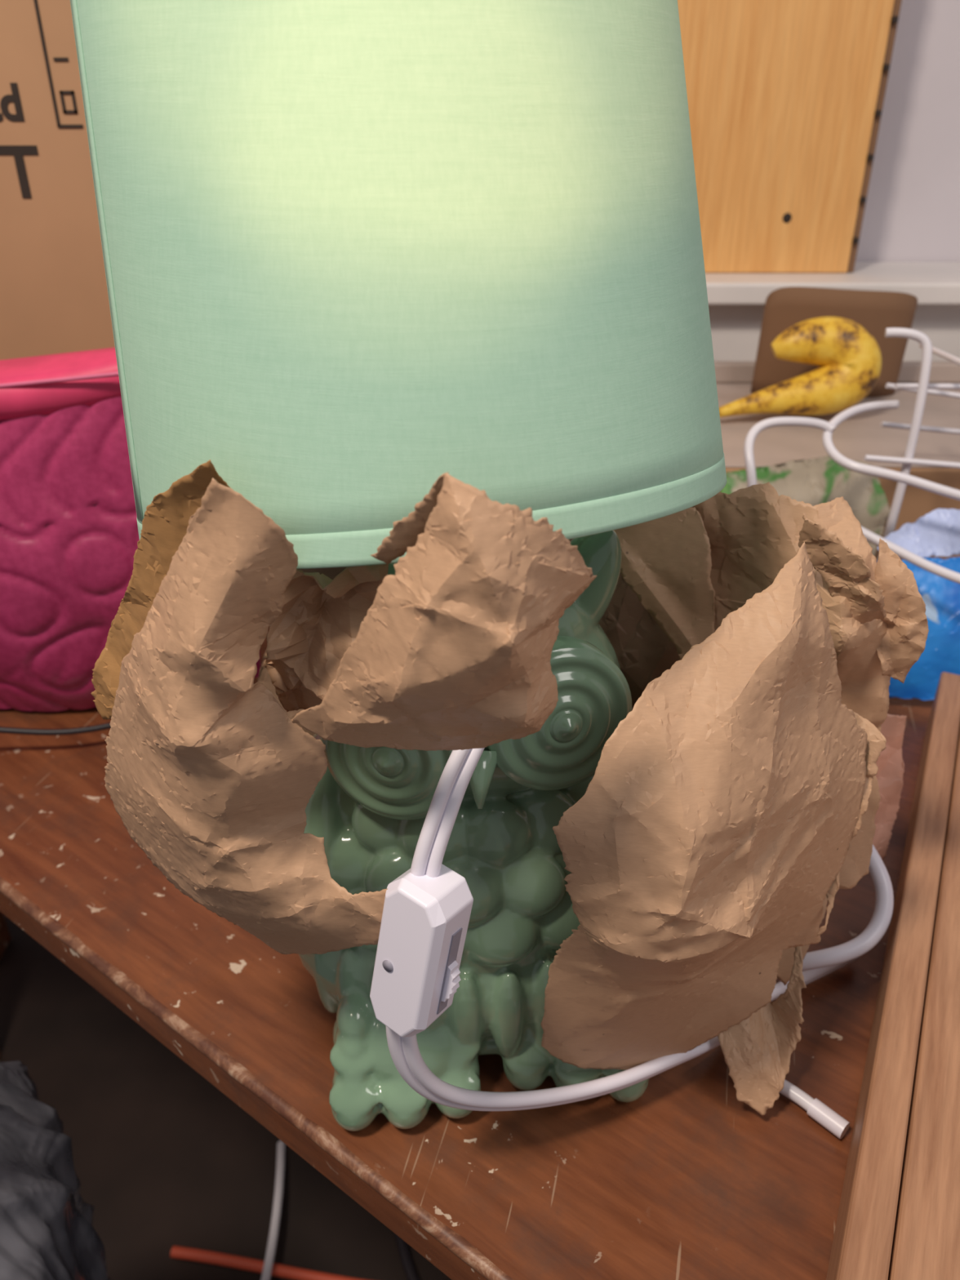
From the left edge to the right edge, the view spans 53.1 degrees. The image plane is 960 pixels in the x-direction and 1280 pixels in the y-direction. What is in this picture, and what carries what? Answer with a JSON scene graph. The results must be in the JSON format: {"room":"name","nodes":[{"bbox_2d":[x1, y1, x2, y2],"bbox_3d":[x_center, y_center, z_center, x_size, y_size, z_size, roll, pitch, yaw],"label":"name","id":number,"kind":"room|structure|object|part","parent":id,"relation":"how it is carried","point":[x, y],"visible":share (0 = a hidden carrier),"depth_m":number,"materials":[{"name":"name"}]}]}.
{"room":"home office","nodes":[
{"label":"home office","id":0,"kind":"room"},
{"bbox_2d":[0,914,451,1279],"bbox_3d":[0.100,0.979,0.657,3.400,0.050,2.600,0,29,0],"label":"floor","id":1,"kind":"structure","parent":0,"point":[164,1159],"depth_m":1.21,"materials":[{"name":"black"}]},
{"bbox_2d":[0,1060,110,1279],"bbox_3d":[-0.356,0.563,0.652,0.261,0.672,0.260,0,29,0],"label":"cloth","id":2,"kind":"object","parent":1,"relation":"on","point":[47,1232],"visible":1,"depth_m":0.55,"materials":[{"name":"grey fabric"}]},
{"bbox_2d":[170,1140,419,1279],"bbox_3d":[-0.125,0.711,1.046,0.295,0.038,0.436,-25,38,-38],"label":"floor cables","id":3,"kind":"object","parent":1,"relation":"on","point":[267,1268],"visible":0.66,"depth_m":1.08,"materials":[{"name":"white plastic"}]},
{"bbox_2d":[0,626,933,1279],"bbox_3d":[0.065,0.465,0.759,1.869,0.750,1.364,0,29,0],"label":"wooden table","id":4,"kind":"object","parent":1,"relation":"on","point":[683,1180],"visible":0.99,"depth_m":0.44,"materials":[{"name":"brown wood"}]},
{"bbox_3d":[-0.770,0.172,1.319,0.060,0.720,0.060,0,29,0],"label":"leg","id":5,"kind":"part","parent":4,"relation":"part of","materials":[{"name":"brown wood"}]},
{"bbox_2d":[0,0,115,359],"bbox_3d":[-0.530,-0.378,0.865,0.660,0.618,0.321,0,29,0],"label":"cardboard box","id":6,"kind":"object","parent":4,"relation":"on","point":[54,296],"visible":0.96,"depth_m":0.71,"materials":[{"name":"brown cardboard"}]},
{"bbox_2d":[0,0,83,198],"bbox_3d":[-0.327,-0.383,0.679,0.085,0.129,0.001,0,29,0],"label":"print","id":7,"kind":"object","parent":6,"relation":"attached to","point":[42,101],"depth_m":0.68,"materials":[{"name":"black cardboard"}]},
{"bbox_2d":[0,347,260,735],"bbox_3d":[-0.415,-0.065,0.661,0.500,0.265,0.171,0,29,0],"label":"bag","id":8,"kind":"object","parent":4,"relation":"on","point":[69,534],"visible":0.45,"depth_m":0.64,"materials":[{"name":"fabric"}]},
{"bbox_3d":[-0.322,0.053,0.665,0.261,0.032,0.022,-8,30,-14],"label":"strap cord","id":9,"kind":"part","parent":8,"relation":"part of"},
{"bbox_2d":[70,0,861,1131],"bbox_3d":[0.006,-0.042,0.369,0.321,0.516,0.237,16,33,26],"label":"table lamp","id":10,"kind":"object","parent":4,"relation":"on","point":[357,255],"visible":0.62,"depth_m":0.27,"materials":[{"name":"green fabric"}]},
{"bbox_2d":[369,863,473,1037],"bbox_3d":[-0.021,0.107,0.332,0.030,0.065,0.028,19,34,30],"label":"dimmer switch","id":11,"kind":"object","parent":10,"relation":"attached to","point":[427,909],"depth_m":0.32,"materials":[{"name":"white plastic"}]},
{"bbox_3d":[-0.007,0.043,0.323,0.010,0.068,0.053,17,33,27],"label":"cord","id":12,"kind":"part","parent":10,"relation":"part of","materials":[{"name":"white plastic"}]},
{"bbox_3d":[-0.003,0.044,0.325,0.010,0.065,0.053,16,33,26],"label":"cord","id":13,"kind":"part","parent":10,"relation":"part of","materials":[{"name":"white plastic"}]},
{"bbox_3d":[0.083,0.150,0.429,0.236,0.117,0.132,0,29,0],"label":"cord","id":14,"kind":"part","parent":10,"relation":"part of","materials":[{"name":"white plastic"}]},
{"bbox_3d":[0.088,0.151,0.423,0.262,0.111,0.020,-15,32,-25],"label":"cord","id":15,"kind":"part","parent":10,"relation":"part of","materials":[{"name":"white plastic"}]},
{"bbox_2d":[802,844,893,971],"bbox_3d":[0.185,0.133,0.486,0.043,0.062,0.076,19,34,31],"label":"power cable","id":16,"kind":"object","parent":10,"relation":"attached to","point":[879,922],"visible":0.8,"depth_m":0.47,"materials":[{"name":"plastic"}]},
{"bbox_2d":[90,459,928,1115],"bbox_3d":[0.017,0.048,0.403,0.333,0.320,0.238,0,29,0],"label":"wrapping paper","id":17,"kind":"object","parent":4,"relation":"on","point":[757,636],"visible":0.93,"depth_m":0.33,"materials":[{"name":"brown paper"}]},
{"bbox_2d":[720,456,890,555],"bbox_3d":[0.270,-0.081,0.824,0.150,0.140,0.059,0,29,0],"label":"bag","id":18,"kind":"object","parent":4,"relation":"on","point":[820,480],"visible":0.23,"depth_m":0.81,"materials":[{"name":"beige plastic"}]},
{"bbox_2d":[779,1079,849,1138],"bbox_3d":[0.141,0.208,0.440,0.054,0.008,0.010,23,36,35],"label":"cord","id":19,"kind":"object","parent":4,"relation":"on","point":[816,1109],"visible":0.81,"depth_m":0.43,"materials":[{"name":"white plastic"}]},
{"bbox_3d":[0.136,0.205,0.445,0.038,0.007,0.008,20,34,31],"label":"cord","id":20,"kind":"part","parent":19,"relation":"part of","materials":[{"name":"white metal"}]},
{"bbox_2d":[714,361,959,560],"bbox_3d":[0.455,-0.177,0.988,0.590,0.148,0.300,0,29,0],"label":"countertop","id":21,"kind":"structure","parent":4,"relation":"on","point":[861,434],"depth_m":0.90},
{"bbox_2d":[719,316,881,417],"bbox_3d":[0.310,-0.267,0.939,0.160,0.090,0.062,0,29,0],"label":"banana","id":22,"kind":"object","parent":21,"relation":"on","point":[848,357],"visible":1,"depth_m":0.92,"materials":[{"name":"yellow food"}]},
{"bbox_2d":[750,286,917,397],"bbox_3d":[0.372,-0.310,1.002,0.156,0.113,0.038,0,29,0],"label":"chair back","id":23,"kind":"object","parent":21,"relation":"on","point":[877,311],"visible":0.62,"depth_m":0.98,"materials":[{"name":"brown wood"}]},
{"bbox_2d":[743,327,959,583],"bbox_3d":[0.338,-0.111,0.754,0.243,0.257,0.221,12,31,20],"label":"wire dish rack","id":24,"kind":"object","parent":4,"relation":"on","point":[923,388],"visible":0.96,"depth_m":0.70,"materials":[{"name":"white metal"}]},
{"bbox_3d":[0.314,-0.113,0.758,0.038,0.257,0.019,18,34,29],"label":"post","id":25,"kind":"part","parent":24,"relation":"part of","materials":[{"name":"white metal"}]},
{"bbox_2d":[872,713,906,861],"bbox_3d":[0.212,0.084,0.524,0.041,0.094,0.026,-14,32,-23],"label":"crumpled paper","id":26,"kind":"object","parent":4,"relation":"on","point":[890,763],"visible":0.34,"depth_m":0.52,"materials":[{"name":"brown paper"}]},
{"bbox_2d":[826,671,959,1279],"bbox_3d":[0.316,0.192,0.427,0.256,0.049,0.557,14,32,23],"label":"wooden plank","id":27,"kind":"object","parent":4,"relation":"on","point":[898,1218],"visible":1,"depth_m":0.40,"materials":[{"name":"brown wood"}]},
{"bbox_3d":[0.316,0.178,0.419,0.222,0.010,0.523,14,32,23],"label":"lid","id":28,"kind":"part","parent":27,"relation":"part of","materials":[{"name":"brown wood"}]},
{"bbox_2d":[876,508,959,700],"bbox_3d":[0.372,-0.027,0.728,0.176,0.122,0.080,0,29,0],"label":"packet","id":29,"kind":"object","parent":4,"relation":"on","point":[936,533],"visible":0.48,"depth_m":0.72,"materials":[{"name":"blue plastic"}]},
{"bbox_2d":[855,0,959,262],"bbox_3d":[0.100,-0.715,1.136,3.400,2.450,0.080,0,29,0],"label":"wall","id":30,"kind":"structure","parent":0,"point":[912,212],"depth_m":1.16,"materials":[{"name":"paint"}]},
{"bbox_2d":[705,262,959,361],"bbox_3d":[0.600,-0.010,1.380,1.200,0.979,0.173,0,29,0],"label":"window ledge","id":31,"kind":"object","parent":30,"relation":"attached to","point":[736,301],"visible":0.05,"depth_m":1.12,"materials":[{"name":"paint"}]},
{"bbox_2d":[677,0,902,272],"bbox_3d":[0.270,-0.728,0.974,0.340,0.670,0.025,0,29,0],"label":"board","id":32,"kind":"object","parent":31,"relation":"on","point":[785,98],"visible":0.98,"depth_m":1.05,"materials":[{"name":"wood"}]}
]}

